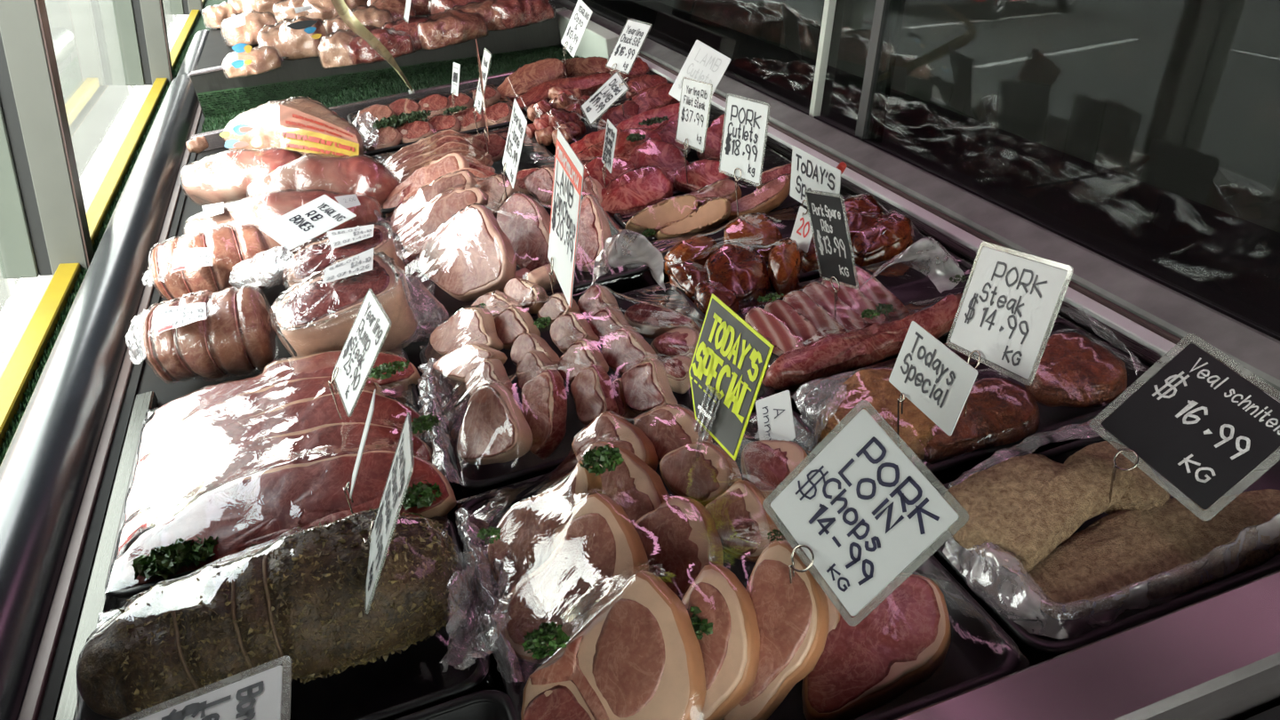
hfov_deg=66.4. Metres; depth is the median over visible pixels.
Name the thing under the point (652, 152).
meat
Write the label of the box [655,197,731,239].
cutlet
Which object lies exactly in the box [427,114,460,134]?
lamb
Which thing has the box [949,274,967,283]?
parsley sprig
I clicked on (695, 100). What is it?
price sign
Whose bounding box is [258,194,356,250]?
price sign
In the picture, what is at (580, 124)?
lamb
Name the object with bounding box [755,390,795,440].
price tag
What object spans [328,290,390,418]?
price sign
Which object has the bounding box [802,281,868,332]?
slice
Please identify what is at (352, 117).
tray
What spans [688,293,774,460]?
card
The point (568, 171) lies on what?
price sign
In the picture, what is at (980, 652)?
tray
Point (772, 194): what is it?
cutlet
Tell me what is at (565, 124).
lamb
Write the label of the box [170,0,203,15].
window
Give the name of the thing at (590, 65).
meat
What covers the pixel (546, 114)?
lamb
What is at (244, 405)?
meat
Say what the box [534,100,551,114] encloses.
lamb
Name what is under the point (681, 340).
small pork chop
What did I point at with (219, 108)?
mat
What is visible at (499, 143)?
slice
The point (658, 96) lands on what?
meat
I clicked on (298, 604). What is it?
rolled roast
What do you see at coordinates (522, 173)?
slice
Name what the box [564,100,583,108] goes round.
lamb
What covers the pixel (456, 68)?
price tag
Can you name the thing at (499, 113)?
lamb
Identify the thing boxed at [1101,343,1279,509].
price sign
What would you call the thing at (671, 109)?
meat
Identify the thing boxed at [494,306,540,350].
small pork chop
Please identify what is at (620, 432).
pork loin chop
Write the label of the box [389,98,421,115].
lamb
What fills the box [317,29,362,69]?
meat portion
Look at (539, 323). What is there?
parsley sprig
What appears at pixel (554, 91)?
lamb
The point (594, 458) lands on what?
parsley sprig
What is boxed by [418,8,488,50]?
meat portion
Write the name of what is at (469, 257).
lamb loin chop
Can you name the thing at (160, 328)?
print
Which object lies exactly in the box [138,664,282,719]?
price sign
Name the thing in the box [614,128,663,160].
meat
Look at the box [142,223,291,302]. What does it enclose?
rolled roast
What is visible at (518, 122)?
price sign
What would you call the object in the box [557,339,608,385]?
small pork chop
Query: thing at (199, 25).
backing
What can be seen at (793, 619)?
pork loin chop
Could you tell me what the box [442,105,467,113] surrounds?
tuft
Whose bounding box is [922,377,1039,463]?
meat
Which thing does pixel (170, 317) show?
print
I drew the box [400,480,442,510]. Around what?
parsley sprig
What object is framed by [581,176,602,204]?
lamb loin chop
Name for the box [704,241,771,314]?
rib
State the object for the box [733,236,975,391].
tray
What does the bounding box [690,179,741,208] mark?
cutlet
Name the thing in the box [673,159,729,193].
meat
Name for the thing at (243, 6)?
pack
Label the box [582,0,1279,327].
countertop
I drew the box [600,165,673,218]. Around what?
meat
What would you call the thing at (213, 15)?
meat portion
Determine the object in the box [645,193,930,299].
tray
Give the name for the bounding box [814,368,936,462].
meat
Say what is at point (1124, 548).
veal schnitzel
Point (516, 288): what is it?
small pork chop
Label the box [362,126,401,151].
lamb
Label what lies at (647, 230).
parsley sprig
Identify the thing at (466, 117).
lamb
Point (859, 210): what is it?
rib
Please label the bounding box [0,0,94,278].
window
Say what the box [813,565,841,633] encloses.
pork loin chop
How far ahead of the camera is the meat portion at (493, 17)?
2.26 m
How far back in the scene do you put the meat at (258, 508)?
0.78 m
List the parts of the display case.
trim, panel, deck panel, steel rail, rail, panel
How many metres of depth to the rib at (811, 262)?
1.11 m
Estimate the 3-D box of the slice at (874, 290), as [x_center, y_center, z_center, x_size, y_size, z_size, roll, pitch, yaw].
[0.239,-0.065,0.999,0.032,0.039,0.097,-12,30,-29]
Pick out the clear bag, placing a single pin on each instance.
(653, 264)
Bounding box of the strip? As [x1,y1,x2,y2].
[0,0,206,447]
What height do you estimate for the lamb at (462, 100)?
0.038 m
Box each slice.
[385,129,484,168]
[388,135,485,173]
[392,141,491,178]
[396,149,493,182]
[397,162,497,207]
[398,155,495,184]
[403,168,489,200]
[477,134,505,162]
[515,168,539,194]
[745,307,807,356]
[764,299,824,346]
[782,290,847,336]
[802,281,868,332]
[821,277,889,326]
[853,265,910,321]
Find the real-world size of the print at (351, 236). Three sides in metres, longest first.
0.046 x 0.033 x 0.008 m
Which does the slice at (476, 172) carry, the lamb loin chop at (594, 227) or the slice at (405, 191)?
the slice at (405, 191)
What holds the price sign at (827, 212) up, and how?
in the tray at (919, 280)
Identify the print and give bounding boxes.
[157,325,172,332]
[158,305,203,330]
[172,265,184,271]
[173,249,209,269]
[326,256,370,280]
[331,227,371,245]
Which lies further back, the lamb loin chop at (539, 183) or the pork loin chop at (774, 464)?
the lamb loin chop at (539, 183)
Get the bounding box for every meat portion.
[201,1,237,29]
[272,0,305,23]
[302,0,367,21]
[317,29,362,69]
[322,6,394,34]
[348,24,415,65]
[349,0,416,21]
[367,0,431,15]
[381,15,435,51]
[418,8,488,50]
[427,0,484,14]
[452,0,506,31]
[492,0,555,29]
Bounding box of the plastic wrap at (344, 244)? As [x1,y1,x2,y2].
[282,211,410,292]
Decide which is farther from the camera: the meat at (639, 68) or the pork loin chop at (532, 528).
the meat at (639, 68)
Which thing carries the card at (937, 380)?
in the tray at (812, 398)
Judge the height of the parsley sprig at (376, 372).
0.013 m
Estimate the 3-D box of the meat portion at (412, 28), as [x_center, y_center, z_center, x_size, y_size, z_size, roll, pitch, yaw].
[-0.504,-0.738,2.213,0.161,0.080,0.123,1,26,-5]
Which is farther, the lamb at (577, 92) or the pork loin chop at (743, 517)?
the lamb at (577, 92)
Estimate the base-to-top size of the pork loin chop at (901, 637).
0.063 m
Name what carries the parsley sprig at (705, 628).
on the pork loin chop at (731, 653)
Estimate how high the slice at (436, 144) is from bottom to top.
0.086 m
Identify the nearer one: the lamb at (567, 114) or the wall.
the lamb at (567, 114)
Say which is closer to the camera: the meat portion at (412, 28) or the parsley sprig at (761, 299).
the parsley sprig at (761, 299)
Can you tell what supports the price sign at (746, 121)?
on the tray at (785, 219)
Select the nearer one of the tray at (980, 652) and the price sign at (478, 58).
the tray at (980, 652)
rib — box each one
[664,234,718,274]
[668,260,706,303]
[694,281,741,316]
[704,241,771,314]
[722,213,783,263]
[767,239,801,299]
[799,232,820,272]
[842,194,883,244]
[849,211,913,266]
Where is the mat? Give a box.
[197,44,577,133]
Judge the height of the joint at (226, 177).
0.110 m
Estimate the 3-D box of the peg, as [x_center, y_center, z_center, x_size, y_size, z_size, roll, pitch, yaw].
[0.225,-0.210,1.143,0.015,0.077,0.141,7,26,6]
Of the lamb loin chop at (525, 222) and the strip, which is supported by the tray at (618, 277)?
the lamb loin chop at (525, 222)
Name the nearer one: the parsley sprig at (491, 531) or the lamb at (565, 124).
the parsley sprig at (491, 531)
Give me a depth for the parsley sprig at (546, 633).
0.58 m
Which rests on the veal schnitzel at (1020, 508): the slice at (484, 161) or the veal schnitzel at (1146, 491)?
the veal schnitzel at (1146, 491)
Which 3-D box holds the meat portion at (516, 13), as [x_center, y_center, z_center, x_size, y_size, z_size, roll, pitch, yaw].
[-0.287,-0.827,2.314,0.160,0.083,0.128,-16,32,-35]
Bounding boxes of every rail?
[0,73,199,719]
[176,29,209,77]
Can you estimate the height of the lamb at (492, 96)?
0.036 m
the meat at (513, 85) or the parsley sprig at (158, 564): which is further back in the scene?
the meat at (513, 85)
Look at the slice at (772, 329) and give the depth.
0.93 m
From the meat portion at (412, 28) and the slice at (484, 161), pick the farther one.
the meat portion at (412, 28)
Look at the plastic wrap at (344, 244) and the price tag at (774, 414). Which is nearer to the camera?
the price tag at (774, 414)
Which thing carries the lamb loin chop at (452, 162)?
in the tray at (531, 148)
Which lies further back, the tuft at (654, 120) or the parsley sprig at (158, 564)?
the tuft at (654, 120)
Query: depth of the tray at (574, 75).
1.93 m
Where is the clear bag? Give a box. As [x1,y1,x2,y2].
[587,230,663,293]
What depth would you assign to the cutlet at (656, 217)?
1.24 m
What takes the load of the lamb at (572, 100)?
on the lamb
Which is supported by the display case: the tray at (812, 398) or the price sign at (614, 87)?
the tray at (812, 398)
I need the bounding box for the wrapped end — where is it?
[185,136,208,152]
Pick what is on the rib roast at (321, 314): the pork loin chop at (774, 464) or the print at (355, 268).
the print at (355, 268)
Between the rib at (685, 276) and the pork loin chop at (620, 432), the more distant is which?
the rib at (685, 276)
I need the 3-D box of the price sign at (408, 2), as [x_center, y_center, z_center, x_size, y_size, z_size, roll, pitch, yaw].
[-0.524,-0.753,2.190,0.018,0.124,0.064,-6,28,-20]
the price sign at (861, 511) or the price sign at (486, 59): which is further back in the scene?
the price sign at (486, 59)
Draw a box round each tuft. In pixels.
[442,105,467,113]
[626,132,645,142]
[638,115,668,126]
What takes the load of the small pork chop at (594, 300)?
in the tray at (451, 397)
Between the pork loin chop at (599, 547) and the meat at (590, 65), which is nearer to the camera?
the pork loin chop at (599, 547)
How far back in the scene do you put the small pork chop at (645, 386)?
0.85 m
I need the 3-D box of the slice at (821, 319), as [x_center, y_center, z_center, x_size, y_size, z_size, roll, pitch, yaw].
[0.173,-0.038,0.961,0.031,0.038,0.095,-11,30,-28]
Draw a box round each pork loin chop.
[488,461,602,591]
[498,493,648,663]
[520,571,706,719]
[571,412,658,471]
[584,441,670,526]
[633,405,712,463]
[633,495,723,600]
[659,440,741,506]
[681,564,759,719]
[704,480,780,562]
[723,540,829,719]
[740,440,809,504]
[801,572,951,719]
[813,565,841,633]
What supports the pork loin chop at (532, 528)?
in the tray at (980, 652)
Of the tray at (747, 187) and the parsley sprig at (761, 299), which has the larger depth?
the tray at (747, 187)
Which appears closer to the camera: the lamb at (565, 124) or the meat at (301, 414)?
the meat at (301, 414)
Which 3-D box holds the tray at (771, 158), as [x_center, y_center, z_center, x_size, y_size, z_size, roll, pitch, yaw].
[0.054,-0.300,1.473,0.286,0.109,0.232,-5,27,-18]
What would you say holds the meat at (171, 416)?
in the tray at (148, 505)
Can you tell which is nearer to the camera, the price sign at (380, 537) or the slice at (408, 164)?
the price sign at (380, 537)
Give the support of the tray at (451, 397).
on the display case
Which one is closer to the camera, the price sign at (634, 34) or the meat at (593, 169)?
the meat at (593, 169)
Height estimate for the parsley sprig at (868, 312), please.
0.009 m
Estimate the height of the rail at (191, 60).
0.114 m
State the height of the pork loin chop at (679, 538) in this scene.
0.063 m
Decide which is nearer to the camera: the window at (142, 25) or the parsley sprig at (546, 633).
the parsley sprig at (546, 633)
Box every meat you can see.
[121,450,456,587]
[150,376,384,467]
[151,390,425,484]
[154,350,421,433]
[168,422,435,507]
[219,96,366,158]
[496,57,566,102]
[512,72,614,115]
[562,56,608,78]
[569,127,622,165]
[583,157,636,188]
[597,100,639,130]
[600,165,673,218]
[608,56,649,84]
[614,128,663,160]
[616,103,679,130]
[625,74,667,98]
[627,139,689,191]
[631,82,679,113]
[653,112,692,156]
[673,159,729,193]
[696,113,726,160]
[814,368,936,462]
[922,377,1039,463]
[1022,332,1127,408]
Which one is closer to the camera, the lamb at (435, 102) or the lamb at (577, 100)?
the lamb at (577, 100)
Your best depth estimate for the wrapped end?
1.92 m
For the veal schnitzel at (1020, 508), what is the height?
0.044 m
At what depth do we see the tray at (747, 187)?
1.29 m
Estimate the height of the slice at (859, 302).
0.038 m
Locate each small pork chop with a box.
[430,307,503,354]
[432,343,507,383]
[456,384,533,464]
[464,359,516,395]
[470,291,522,319]
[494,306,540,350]
[504,278,548,313]
[510,332,559,370]
[516,350,564,391]
[521,369,567,459]
[537,293,580,325]
[549,312,599,353]
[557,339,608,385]
[570,365,618,427]
[577,284,624,319]
[587,307,633,343]
[601,328,657,375]
[611,377,637,422]
[621,359,677,415]
[624,303,700,338]
[649,327,699,362]
[663,355,692,393]
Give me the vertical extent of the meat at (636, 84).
0.050 m
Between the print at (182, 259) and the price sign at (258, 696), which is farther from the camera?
the print at (182, 259)
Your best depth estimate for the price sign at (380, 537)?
0.62 m
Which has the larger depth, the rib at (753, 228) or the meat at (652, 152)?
the meat at (652, 152)
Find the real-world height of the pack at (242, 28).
0.103 m
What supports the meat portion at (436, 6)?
on the display case
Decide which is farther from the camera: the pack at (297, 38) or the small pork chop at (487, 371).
the pack at (297, 38)
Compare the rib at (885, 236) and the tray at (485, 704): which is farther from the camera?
the rib at (885, 236)
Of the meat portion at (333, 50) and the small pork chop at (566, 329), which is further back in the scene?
the meat portion at (333, 50)
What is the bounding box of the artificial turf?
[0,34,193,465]
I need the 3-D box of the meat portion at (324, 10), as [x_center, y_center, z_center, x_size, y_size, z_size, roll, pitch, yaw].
[-0.862,-1.002,2.767,0.173,0.086,0.141,-20,35,-40]
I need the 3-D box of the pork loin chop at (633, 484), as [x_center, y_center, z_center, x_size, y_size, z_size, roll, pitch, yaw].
[-0.011,0.100,0.732,0.047,0.059,0.092,-20,35,-40]
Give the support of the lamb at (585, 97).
in the tray at (574, 75)
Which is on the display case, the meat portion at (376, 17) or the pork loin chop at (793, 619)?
the meat portion at (376, 17)
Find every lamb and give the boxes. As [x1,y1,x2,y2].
[357,104,396,130]
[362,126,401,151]
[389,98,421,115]
[395,120,433,143]
[418,94,449,119]
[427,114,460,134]
[448,93,473,114]
[451,107,485,131]
[472,85,500,106]
[480,103,511,126]
[525,122,536,138]
[527,104,540,121]
[533,117,539,130]
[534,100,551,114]
[535,114,549,129]
[535,126,553,145]
[539,112,548,119]
[548,86,565,99]
[548,108,569,126]
[548,112,566,129]
[549,93,569,110]
[552,127,573,146]
[557,88,572,95]
[559,121,581,140]
[562,103,584,119]
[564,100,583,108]
[568,96,583,103]
[568,112,581,122]
[568,122,580,140]
[570,88,582,96]
[573,120,586,136]
[581,94,590,99]
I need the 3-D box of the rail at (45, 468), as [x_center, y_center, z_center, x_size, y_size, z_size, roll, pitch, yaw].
[-0.656,0.028,1.166,0.086,0.116,3.360,-5,27,-18]
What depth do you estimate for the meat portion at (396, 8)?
2.46 m
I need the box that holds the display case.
[17,0,1279,719]
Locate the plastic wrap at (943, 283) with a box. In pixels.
[854,236,965,295]
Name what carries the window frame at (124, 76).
attached to the window at (142, 25)
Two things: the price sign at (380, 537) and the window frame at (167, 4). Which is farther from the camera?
the window frame at (167, 4)
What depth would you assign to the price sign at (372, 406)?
0.72 m
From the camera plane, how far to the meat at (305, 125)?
1.70 m
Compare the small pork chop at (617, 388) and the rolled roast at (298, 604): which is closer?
the rolled roast at (298, 604)
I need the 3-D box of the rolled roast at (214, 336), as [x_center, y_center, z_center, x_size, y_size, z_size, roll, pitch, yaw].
[-0.509,-0.033,1.081,0.224,0.116,0.128,9,26,10]
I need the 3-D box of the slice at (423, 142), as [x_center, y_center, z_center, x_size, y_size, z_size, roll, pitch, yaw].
[-0.338,-0.334,1.616,0.162,0.088,0.052,-2,26,-11]
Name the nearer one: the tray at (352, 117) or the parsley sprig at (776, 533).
the parsley sprig at (776, 533)
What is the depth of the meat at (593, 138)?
1.54 m
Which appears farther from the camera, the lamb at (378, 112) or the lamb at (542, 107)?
the lamb at (378, 112)
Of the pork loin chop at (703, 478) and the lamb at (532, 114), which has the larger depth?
the lamb at (532, 114)
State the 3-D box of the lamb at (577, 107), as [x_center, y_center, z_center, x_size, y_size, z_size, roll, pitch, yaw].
[-0.117,-0.438,1.727,0.038,0.033,0.030,9,26,11]
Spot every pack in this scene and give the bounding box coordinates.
[220,9,279,47]
[222,43,283,79]
[227,0,281,14]
[256,5,329,61]
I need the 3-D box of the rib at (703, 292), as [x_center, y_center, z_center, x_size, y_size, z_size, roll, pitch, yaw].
[0.084,-0.059,1.047,0.052,0.046,0.052,4,26,0]
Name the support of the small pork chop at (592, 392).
in the tray at (451, 397)
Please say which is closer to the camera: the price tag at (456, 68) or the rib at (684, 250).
the rib at (684, 250)
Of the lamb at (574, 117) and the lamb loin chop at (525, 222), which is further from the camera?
the lamb at (574, 117)
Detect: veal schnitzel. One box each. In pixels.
[944,454,1132,575]
[1016,488,1279,620]
[1064,440,1170,514]
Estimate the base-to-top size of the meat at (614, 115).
0.067 m
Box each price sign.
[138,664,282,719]
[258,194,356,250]
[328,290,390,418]
[343,389,375,513]
[363,415,412,611]
[403,0,411,23]
[472,49,490,133]
[475,39,488,153]
[501,98,527,199]
[547,128,583,308]
[560,0,592,72]
[581,72,629,123]
[601,119,616,187]
[607,20,650,76]
[668,40,731,142]
[676,76,711,183]
[720,96,768,216]
[770,408,959,615]
[804,189,856,319]
[950,247,1068,416]
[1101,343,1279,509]
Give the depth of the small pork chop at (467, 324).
0.99 m
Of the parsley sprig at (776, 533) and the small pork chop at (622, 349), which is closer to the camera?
the parsley sprig at (776, 533)
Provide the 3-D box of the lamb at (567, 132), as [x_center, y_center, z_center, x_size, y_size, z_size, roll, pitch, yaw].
[-0.128,-0.368,1.615,0.035,0.036,0.029,5,26,2]
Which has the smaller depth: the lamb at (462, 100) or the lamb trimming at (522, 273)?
the lamb trimming at (522, 273)
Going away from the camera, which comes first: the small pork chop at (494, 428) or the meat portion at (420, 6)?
the small pork chop at (494, 428)
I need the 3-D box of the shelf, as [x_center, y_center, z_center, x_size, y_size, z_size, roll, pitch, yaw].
[-0.771,-0.972,2.811,0.900,0.055,1.126,-15,30,-13]
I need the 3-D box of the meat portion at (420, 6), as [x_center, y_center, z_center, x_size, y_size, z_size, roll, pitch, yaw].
[-0.635,-0.961,2.638,0.190,0.089,0.154,4,26,0]
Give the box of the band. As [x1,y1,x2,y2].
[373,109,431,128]
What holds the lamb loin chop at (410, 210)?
on the tray at (618, 277)
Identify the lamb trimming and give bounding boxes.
[494,267,530,292]
[526,263,559,289]
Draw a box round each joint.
[179,146,305,206]
[182,189,383,263]
[246,152,399,215]
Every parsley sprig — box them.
[131,536,219,580]
[368,360,409,379]
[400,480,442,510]
[409,412,440,433]
[477,526,501,543]
[521,621,569,659]
[533,316,551,327]
[579,443,623,476]
[640,228,655,237]
[686,606,713,639]
[757,292,783,302]
[767,528,784,541]
[861,308,879,319]
[873,303,895,314]
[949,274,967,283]
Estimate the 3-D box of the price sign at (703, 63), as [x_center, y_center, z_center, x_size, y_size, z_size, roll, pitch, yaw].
[0.080,-0.382,1.407,0.042,0.141,0.096,-13,31,-32]
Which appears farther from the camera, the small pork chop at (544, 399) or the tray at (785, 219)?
the tray at (785, 219)
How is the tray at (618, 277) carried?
on the display case
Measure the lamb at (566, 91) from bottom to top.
0.031 m
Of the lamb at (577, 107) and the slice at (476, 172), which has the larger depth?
the lamb at (577, 107)
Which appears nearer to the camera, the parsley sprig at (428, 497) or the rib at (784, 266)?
the parsley sprig at (428, 497)
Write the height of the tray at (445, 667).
0.129 m
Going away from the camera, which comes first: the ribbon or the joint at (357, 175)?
the joint at (357, 175)
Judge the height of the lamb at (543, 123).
0.033 m
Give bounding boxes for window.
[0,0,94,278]
[0,0,189,377]
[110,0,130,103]
[114,0,174,85]
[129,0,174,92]
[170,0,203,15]
[779,0,1279,232]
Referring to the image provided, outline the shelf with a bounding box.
[195,0,570,70]
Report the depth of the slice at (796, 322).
0.94 m
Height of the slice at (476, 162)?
0.081 m
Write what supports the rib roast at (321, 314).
in the display case
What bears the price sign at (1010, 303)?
on the tray at (812, 398)
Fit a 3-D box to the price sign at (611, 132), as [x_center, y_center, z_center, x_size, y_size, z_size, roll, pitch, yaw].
[-0.046,-0.266,1.333,0.011,0.112,0.063,-3,27,-13]
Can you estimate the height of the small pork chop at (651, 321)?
0.029 m
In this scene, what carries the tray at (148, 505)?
on the display case
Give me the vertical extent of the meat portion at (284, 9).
0.084 m
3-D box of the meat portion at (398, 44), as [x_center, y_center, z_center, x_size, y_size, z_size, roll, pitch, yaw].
[-0.580,-0.697,2.160,0.158,0.081,0.130,-11,30,-28]
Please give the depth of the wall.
6.75 m
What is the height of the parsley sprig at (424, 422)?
0.012 m
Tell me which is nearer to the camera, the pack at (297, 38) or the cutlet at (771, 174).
the cutlet at (771, 174)
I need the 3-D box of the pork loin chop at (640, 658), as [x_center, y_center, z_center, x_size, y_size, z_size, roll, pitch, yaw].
[-0.015,0.188,0.570,0.101,0.100,0.085,-5,27,-18]
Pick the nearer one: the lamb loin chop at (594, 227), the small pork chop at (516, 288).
the small pork chop at (516, 288)
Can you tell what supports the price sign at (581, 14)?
on the tray at (574, 75)
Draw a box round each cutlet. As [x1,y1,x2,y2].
[625,194,697,236]
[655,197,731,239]
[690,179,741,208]
[727,175,790,221]
[756,163,791,190]
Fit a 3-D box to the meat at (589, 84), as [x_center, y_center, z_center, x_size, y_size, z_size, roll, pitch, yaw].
[-0.146,-0.522,1.910,0.204,0.083,0.056,-2,27,-12]
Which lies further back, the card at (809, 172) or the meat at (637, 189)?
the meat at (637, 189)
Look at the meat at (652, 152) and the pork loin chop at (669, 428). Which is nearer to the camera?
the pork loin chop at (669, 428)
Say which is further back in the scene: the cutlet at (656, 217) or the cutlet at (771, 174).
the cutlet at (771, 174)
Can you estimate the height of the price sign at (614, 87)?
0.070 m
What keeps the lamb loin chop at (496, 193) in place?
on the tray at (618, 277)
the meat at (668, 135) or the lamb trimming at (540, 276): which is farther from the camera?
the meat at (668, 135)
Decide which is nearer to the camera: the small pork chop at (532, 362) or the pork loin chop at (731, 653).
the pork loin chop at (731, 653)
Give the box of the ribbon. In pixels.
[330,0,415,94]
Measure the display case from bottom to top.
1.278 m
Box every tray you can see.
[72,508,517,719]
[104,344,439,603]
[347,84,528,157]
[368,127,554,216]
[380,165,650,337]
[394,689,518,719]
[416,281,776,497]
[454,403,1029,719]
[509,56,664,114]
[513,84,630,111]
[533,82,716,163]
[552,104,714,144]
[576,112,791,196]
[614,162,843,247]
[614,179,801,247]
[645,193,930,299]
[672,145,791,196]
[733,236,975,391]
[788,307,1157,482]
[929,417,1279,655]
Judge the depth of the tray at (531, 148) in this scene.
1.63 m
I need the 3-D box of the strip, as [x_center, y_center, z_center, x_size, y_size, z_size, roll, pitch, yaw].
[-1.176,-0.442,2.234,0.031,0.054,8.100,-5,27,-18]
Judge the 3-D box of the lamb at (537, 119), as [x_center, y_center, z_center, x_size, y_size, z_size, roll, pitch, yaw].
[-0.167,-0.404,1.680,0.031,0.027,0.034,16,28,23]
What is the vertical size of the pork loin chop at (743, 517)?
0.050 m
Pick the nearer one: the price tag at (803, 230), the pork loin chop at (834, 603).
the pork loin chop at (834, 603)
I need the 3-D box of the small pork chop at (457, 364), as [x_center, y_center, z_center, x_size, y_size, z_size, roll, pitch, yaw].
[-0.166,0.003,0.952,0.077,0.045,0.036,23,32,33]
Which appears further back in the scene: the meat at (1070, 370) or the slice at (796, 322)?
the slice at (796, 322)
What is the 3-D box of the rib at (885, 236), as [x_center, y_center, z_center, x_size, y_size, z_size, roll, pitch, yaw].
[0.273,-0.134,1.115,0.087,0.063,0.054,-11,30,-29]
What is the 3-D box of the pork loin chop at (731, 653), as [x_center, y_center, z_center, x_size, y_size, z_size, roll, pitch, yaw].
[0.044,0.174,0.590,0.055,0.084,0.077,5,26,1]
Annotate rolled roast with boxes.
[76,507,462,719]
[124,284,279,383]
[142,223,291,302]
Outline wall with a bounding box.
[605,0,784,47]
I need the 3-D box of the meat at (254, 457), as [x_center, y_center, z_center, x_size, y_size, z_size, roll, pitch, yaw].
[-0.293,0.092,0.863,0.230,0.071,0.058,2,26,-4]
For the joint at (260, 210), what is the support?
on the display case
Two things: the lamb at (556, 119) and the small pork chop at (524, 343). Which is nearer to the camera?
the small pork chop at (524, 343)
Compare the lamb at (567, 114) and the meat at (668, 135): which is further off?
the lamb at (567, 114)
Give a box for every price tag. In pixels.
[451,62,460,107]
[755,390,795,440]
[790,206,813,252]
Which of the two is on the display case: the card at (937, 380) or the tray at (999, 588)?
the tray at (999, 588)
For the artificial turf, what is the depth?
1.54 m
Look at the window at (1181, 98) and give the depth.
4.15 m
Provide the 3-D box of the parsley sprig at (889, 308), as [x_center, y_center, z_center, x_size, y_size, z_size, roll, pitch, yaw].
[0.226,-0.048,0.906,0.020,0.010,0.019,0,26,-8]
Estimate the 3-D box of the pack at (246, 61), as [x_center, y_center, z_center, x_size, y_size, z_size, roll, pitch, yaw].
[-0.870,-0.654,2.138,0.127,0.088,0.211,4,26,1]
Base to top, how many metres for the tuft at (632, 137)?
0.013 m
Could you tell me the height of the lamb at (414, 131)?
0.041 m
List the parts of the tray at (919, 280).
pork rib strip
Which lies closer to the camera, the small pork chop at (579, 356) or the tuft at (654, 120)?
the small pork chop at (579, 356)
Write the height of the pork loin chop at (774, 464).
0.042 m
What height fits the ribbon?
0.222 m
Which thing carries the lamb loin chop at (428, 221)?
on the tray at (618, 277)
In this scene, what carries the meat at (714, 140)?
in the tray at (771, 158)
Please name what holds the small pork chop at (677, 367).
in the tray at (451, 397)
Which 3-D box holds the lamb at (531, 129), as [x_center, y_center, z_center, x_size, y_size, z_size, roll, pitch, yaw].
[-0.179,-0.397,1.686,0.035,0.031,0.028,-12,30,-30]
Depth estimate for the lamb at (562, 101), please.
1.76 m
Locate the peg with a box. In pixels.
[835,161,846,175]
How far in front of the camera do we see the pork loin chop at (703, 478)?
0.73 m
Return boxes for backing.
[0,0,227,462]
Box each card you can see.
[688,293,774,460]
[789,145,841,256]
[888,320,977,446]
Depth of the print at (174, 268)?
1.15 m
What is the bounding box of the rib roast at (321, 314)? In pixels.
[269,248,444,358]
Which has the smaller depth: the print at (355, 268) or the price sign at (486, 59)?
the print at (355, 268)
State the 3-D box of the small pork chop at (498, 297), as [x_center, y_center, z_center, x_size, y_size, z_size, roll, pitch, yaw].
[-0.152,-0.054,1.048,0.066,0.038,0.032,19,30,29]
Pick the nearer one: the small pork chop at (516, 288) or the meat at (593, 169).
the small pork chop at (516, 288)
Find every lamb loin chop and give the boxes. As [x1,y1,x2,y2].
[383,152,469,216]
[390,170,476,239]
[400,187,487,260]
[419,204,516,302]
[476,175,519,219]
[496,192,550,271]
[524,167,554,208]
[575,194,611,271]
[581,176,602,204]
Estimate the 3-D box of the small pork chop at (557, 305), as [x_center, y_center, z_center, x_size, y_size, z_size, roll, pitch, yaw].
[-0.083,-0.051,1.023,0.045,0.036,0.032,22,31,32]
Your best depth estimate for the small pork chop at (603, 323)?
0.97 m
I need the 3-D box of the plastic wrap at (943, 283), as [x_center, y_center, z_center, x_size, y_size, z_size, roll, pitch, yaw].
[0.276,-0.095,0.967,0.083,0.074,0.088,24,33,36]

